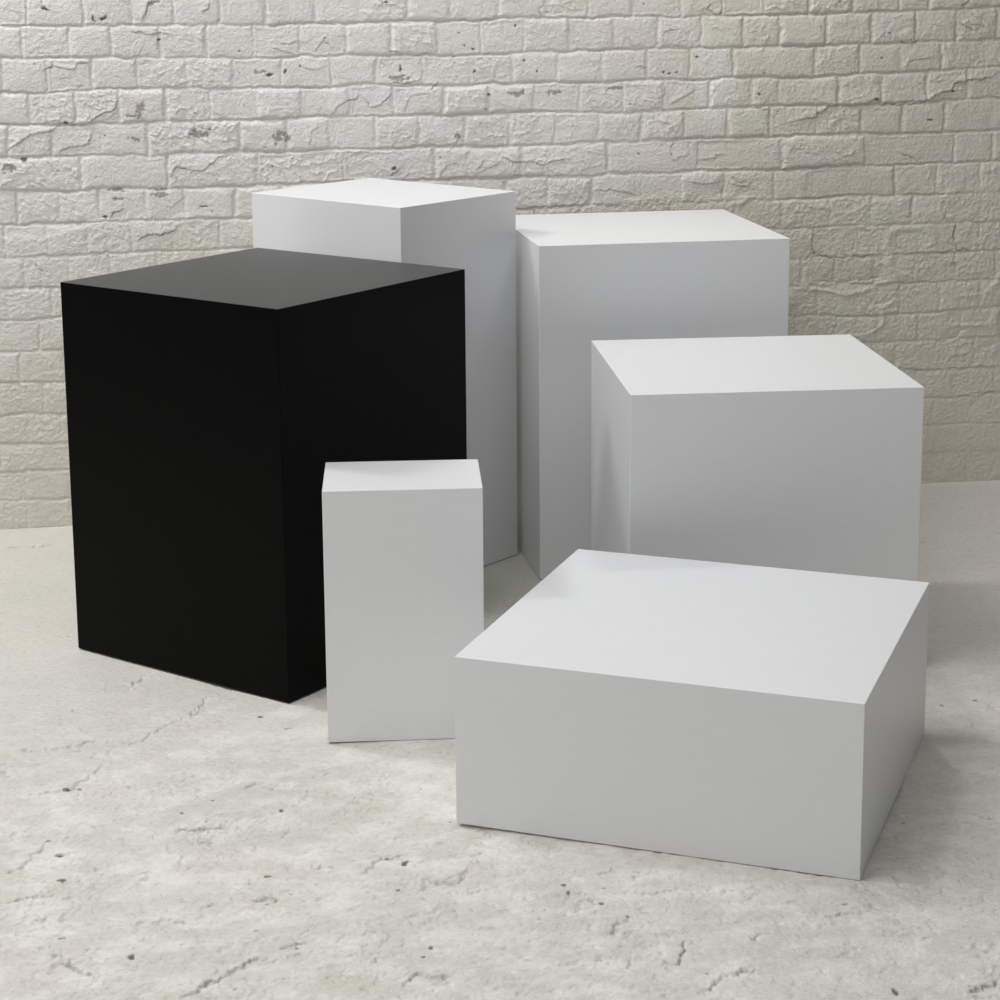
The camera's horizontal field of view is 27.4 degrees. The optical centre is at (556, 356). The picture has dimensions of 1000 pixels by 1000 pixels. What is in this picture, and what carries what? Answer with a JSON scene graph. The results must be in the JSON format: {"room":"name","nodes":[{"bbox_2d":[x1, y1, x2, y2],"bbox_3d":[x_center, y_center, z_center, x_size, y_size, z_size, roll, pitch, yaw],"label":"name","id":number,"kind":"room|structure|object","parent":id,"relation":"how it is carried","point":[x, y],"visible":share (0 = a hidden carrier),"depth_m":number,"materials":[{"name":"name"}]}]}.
{"room":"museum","nodes":[
{"label":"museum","id":0,"kind":"room"},
{"bbox_2d":[0,0,999,528],"bbox_3d":[-0.100,-0.929,4.473,6.200,2.620,0.017,-2,11,-10],"label":"wall","id":1,"kind":"structure","parent":0,"point":[864,135],"depth_m":4.55,"materials":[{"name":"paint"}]},
{"bbox_2d":[0,480,999,999],"bbox_3d":[0.275,0.747,2.678,6.200,0.016,4.360,-2,11,-10],"label":"floor","id":2,"kind":"structure","parent":0,"point":[165,835],"depth_m":2.85,"materials":[{"name":"grey concrete"}]},
{"bbox_2d":[60,248,466,702],"bbox_3d":[-0.521,0.186,3.748,0.508,0.678,0.514,7,13,33],"label":"plinth","id":3,"kind":"object","parent":2,"relation":"on","point":[209,399],"visible":0.84,"depth_m":3.54,"materials":[{"name":"black wood"}]},
{"bbox_2d":[252,178,517,565],"bbox_3d":[-0.350,0.042,4.237,0.409,0.770,0.347,9,14,37],"label":"plinth","id":4,"kind":"object","parent":2,"relation":"on","point":[471,229],"visible":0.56,"depth_m":4.13,"materials":[{"name":"white wood"}]},
{"bbox_2d":[322,459,483,741],"bbox_3d":[-0.249,0.396,3.355,0.253,0.418,0.188,-1,11,-4],"label":"plinth","id":5,"kind":"object","parent":2,"relation":"on","point":[403,540],"visible":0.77,"depth_m":3.26,"materials":[{"name":"white wood"}]},
{"bbox_2d":[516,209,789,578],"bbox_3d":[0.170,0.060,4.363,0.515,0.682,0.483,-2,11,-11],"label":"plinth","id":6,"kind":"object","parent":2,"relation":"on","point":[582,278],"visible":0.56,"depth_m":4.11,"materials":[{"name":"white wood"}]},
{"bbox_2d":[454,549,929,879],"bbox_3d":[0.226,0.521,3.135,0.594,0.256,0.570,4,12,18],"label":"plinth","id":7,"kind":"object","parent":2,"relation":"on","point":[770,717],"visible":1,"depth_m":2.91,"materials":[{"name":"white wood"}]},
{"bbox_2d":[591,334,923,580],"bbox_3d":[0.352,0.260,3.803,0.514,0.509,0.501,-1,11,-7],"label":"plinth","id":8,"kind":"object","parent":2,"relation":"on","point":[804,452],"visible":0.56,"depth_m":3.55,"materials":[{"name":"white wood"}]}
]}

